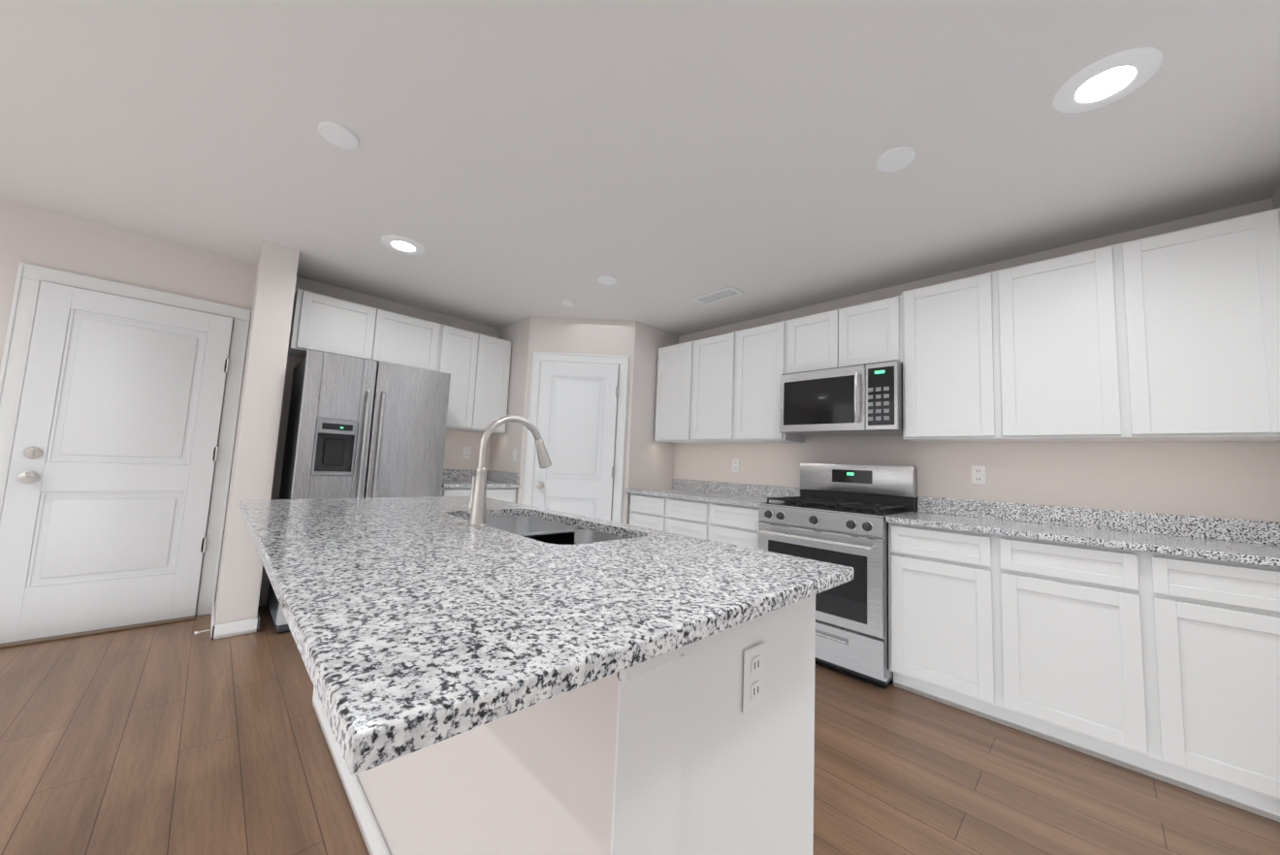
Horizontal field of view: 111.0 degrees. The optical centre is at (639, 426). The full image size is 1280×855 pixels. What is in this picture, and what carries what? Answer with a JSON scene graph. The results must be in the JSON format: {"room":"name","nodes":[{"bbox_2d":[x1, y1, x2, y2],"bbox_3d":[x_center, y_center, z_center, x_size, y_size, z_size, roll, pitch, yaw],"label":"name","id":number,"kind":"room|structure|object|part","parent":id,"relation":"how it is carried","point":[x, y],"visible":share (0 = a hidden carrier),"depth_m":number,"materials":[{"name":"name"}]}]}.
{"room":"kitchen","nodes":[
{"label":"kitchen","id":0,"kind":"room"},
{"bbox_2d":[0,198,499,615],"bbox_3d":[-3.144,0.021,2.912,7.350,2.455,0.140,7,-7,-44],"label":"wall","id":1,"kind":"structure","parent":0,"point":[38,237],"depth_m":2.87,"materials":[{"name":"white paint"}]},
{"bbox_2d":[0,262,251,648],"bbox_3d":[-3.169,0.172,2.701,0.984,2.117,0.113,7,-7,-44],"label":"entry door","id":2,"kind":"structure","parent":1,"relation":"in","point":[112,400],"depth_m":2.67,"materials":[{"name":"white wood"}]},
{"bbox_2d":[215,240,299,624],"bbox_3d":[-2.586,0.051,2.962,0.185,2.455,0.565,7,-7,-44],"label":"wall","id":3,"kind":"structure","parent":0,"point":[239,584],"depth_m":2.77,"materials":[{"name":"white paint"}]},
{"bbox_2d":[210,601,218,639],"bbox_3d":[-2.705,1.221,2.786,0.014,0.085,0.579,7,-7,-44],"label":"baseboard","id":4,"kind":"structure","parent":3,"relation":"attached to","point":[213,632],"depth_m":2.62,"materials":[{"name":"white wood"}]},
{"bbox_2d":[250,612,259,633],"bbox_3d":[-2.563,1.239,2.923,0.014,0.085,0.579,7,-7,-44],"label":"baseboard","id":5,"kind":"structure","parent":3,"relation":"attached to","point":[255,623],"depth_m":2.71,"materials":[{"name":"white wood"}]},
{"bbox_2d":[488,316,678,524],"bbox_3d":[-0.580,0.265,4.387,1.310,2.455,1.300,7,-7,-44],"label":"wall","id":6,"kind":"structure","parent":0,"point":[648,462],"depth_m":4.05,"materials":[{"name":"white paint"}]},
{"bbox_2d":[522,352,628,522],"bbox_3d":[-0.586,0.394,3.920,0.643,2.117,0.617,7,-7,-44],"label":"pantry door","id":7,"kind":"structure","parent":6,"relation":"in","point":[575,410],"depth_m":3.92,"materials":[{"name":"white wood"}]},
{"bbox_2d":[0,605,1279,854],"bbox_3d":[-1.217,1.184,0.759,7.350,0.060,5.840,7,-7,-44],"label":"floor","id":8,"kind":"structure","parent":0,"point":[175,739],"depth_m":1.61,"materials":[{"name":"brown wood"}]},
{"bbox_2d":[266,349,450,633],"bbox_3d":[-2.062,0.441,3.282,0.910,1.780,0.750,7,-7,-44],"label":"refrigerator","id":9,"kind":"object","parent":8,"relation":"on","point":[358,428],"visible":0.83,"depth_m":3.03,"materials":[{"name":"silver metal"}]},
{"bbox_2d":[288,288,519,503],"bbox_3d":[-1.876,0.230,3.586,1.658,2.270,0.644,7,-7,-44],"label":"kitchen cabinets","id":10,"kind":"object","parent":8,"relation":"on","point":[476,366],"visible":0.67,"depth_m":3.72,"materials":[{"name":"white wood"}]},
{"bbox_2d":[238,415,853,854],"bbox_3d":[-0.591,0.593,1.420,1.028,1.287,2.080,7,-7,-44],"label":"kitchen island","id":11,"kind":"object","parent":8,"relation":"on","point":[493,677],"depth_m":0.77,"materials":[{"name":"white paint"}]},
{"bbox_2d":[238,495,853,775],"bbox_3d":[-0.579,0.338,1.442,1.028,0.030,2.080,7,-7,-44],"label":"countertop","id":12,"kind":"structure","parent":11,"relation":"on","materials":[{"name":"stone"}]},
{"bbox_3d":[-0.536,1.204,1.473,0.644,0.085,2.023,7,-7,-44],"label":"island footboard","id":13,"kind":"part","parent":11,"relation":"part of","materials":[{"name":"white"}]},
{"bbox_2d":[757,462,917,689],"bbox_3d":[1.245,0.839,2.821,0.748,1.205,0.758,7,-7,-44],"label":"steel gas range","id":14,"kind":"object","parent":8,"relation":"on","point":[835,513],"visible":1,"depth_m":2.55,"materials":[{"name":"silver metal"}]},
{"bbox_2d":[625,207,1279,822],"bbox_3d":[1.325,0.308,2.887,0.644,2.280,3.494,7,-7,-44],"label":"kitchen cabinets","id":15,"kind":"object","parent":8,"relation":"on","point":[1143,644],"visible":0.92,"depth_m":2.01,"materials":[{"name":"white wood"}]},
{"bbox_2d":[0,0,1279,336],"bbox_3d":[-1.104,-1.319,0.977,7.350,0.060,5.840,7,-7,-44],"label":"ceiling","id":16,"kind":"structure","parent":0,"point":[504,163],"depth_m":1.77,"materials":[{"name":"white paint"}]},
{"bbox_2d":[318,121,359,149],"bbox_3d":[-1.259,-1.214,1.839,0.144,0.014,0.144,7,-7,-44],"label":"ceiling speaker","id":17,"kind":"object","parent":16,"relation":"attached to","point":[337,135],"visible":1,"depth_m":1.82,"materials":[{"name":"white plastic"}]},
{"bbox_2d":[381,234,425,255],"bbox_3d":[-1.500,-1.143,2.788,0.250,0.012,0.250,7,-7,-44],"label":"recessed light","id":18,"kind":"object","parent":16,"relation":"in","point":[402,244],"visible":1,"depth_m":2.77,"materials":[{"name":"white"}]},
{"bbox_2d":[560,297,575,307],"bbox_3d":[-0.591,-1.016,3.623,0.124,0.038,0.124,7,-7,-44],"label":"smoke detector","id":19,"kind":"object","parent":16,"relation":"attached to","point":[567,302],"visible":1,"depth_m":3.58,"materials":[{"name":"white plastic"}]},
{"bbox_2d":[597,275,616,285],"bbox_3d":[-0.237,-1.052,3.173,0.144,0.014,0.144,7,-7,-44],"label":"ceiling speaker","id":20,"kind":"object","parent":16,"relation":"attached to","point":[606,280],"visible":1,"depth_m":3.15,"materials":[{"name":"white plastic"}]},
{"bbox_2d":[691,286,744,305],"bbox_3d":[0.593,-0.998,3.377,0.170,0.012,0.380,7,-7,-44],"label":"ceiling vent","id":21,"kind":"object","parent":16,"relation":"in","point":[719,295],"visible":1,"depth_m":3.35,"materials":[{"name":"white metal"}]},
{"bbox_2d":[875,146,915,171],"bbox_3d":[1.065,-1.110,1.832,0.144,0.014,0.144,7,-7,-44],"label":"ceiling speaker","id":22,"kind":"object","parent":16,"relation":"attached to","point":[894,159],"visible":1,"depth_m":1.82,"materials":[{"name":"white plastic"}]},
{"bbox_2d":[1052,46,1163,113],"bbox_3d":[1.526,-1.124,1.443,0.250,0.012,0.250,7,-7,-44],"label":"recessed light","id":23,"kind":"object","parent":16,"relation":"in","point":[1107,80],"visible":1,"depth_m":1.43,"materials":[{"name":"white"}]},
{"bbox_2d":[673,197,1279,521],"bbox_3d":[1.471,0.264,3.310,0.140,2.455,5.700,7,-7,-44],"label":"wall","id":24,"kind":"structure","parent":0,"point":[1240,480],"depth_m":2.42,"materials":[{"name":"white paint"}]},
{"bbox_2d":[731,458,739,473],"bbox_3d":[0.837,0.344,3.848,0.008,0.115,0.072,7,-7,-44],"label":"electrical outlet","id":25,"kind":"object","parent":24,"relation":"in","point":[735,463],"depth_m":3.85,"materials":[{"name":"white plastic"}]},
{"bbox_2d":[779,359,902,436],"bbox_3d":[1.393,-0.162,3.009,0.462,0.422,0.758,7,-7,-44],"label":"microwave","id":26,"kind":"object","parent":24,"relation":"attached to","point":[865,400],"visible":1,"depth_m":2.85,"materials":[{"name":"silver metal"}]},
{"bbox_2d":[970,464,987,485],"bbox_3d":[2.022,0.292,2.627,0.008,0.115,0.072,7,-7,-44],"label":"electrical outlet","id":27,"kind":"object","parent":24,"relation":"in","point":[977,472],"depth_m":2.62,"materials":[{"name":"white plastic"}]},
{"bbox_2d":[1272,186,1279,209],"bbox_3d":[0.305,-0.133,-0.642,7.070,2.455,0.170,7,-7,-44],"label":"wall","id":28,"kind":"structure","parent":0,"point":[1276,200],"depth_m":1.92,"materials":[{"name":"white paint"}]}
]}

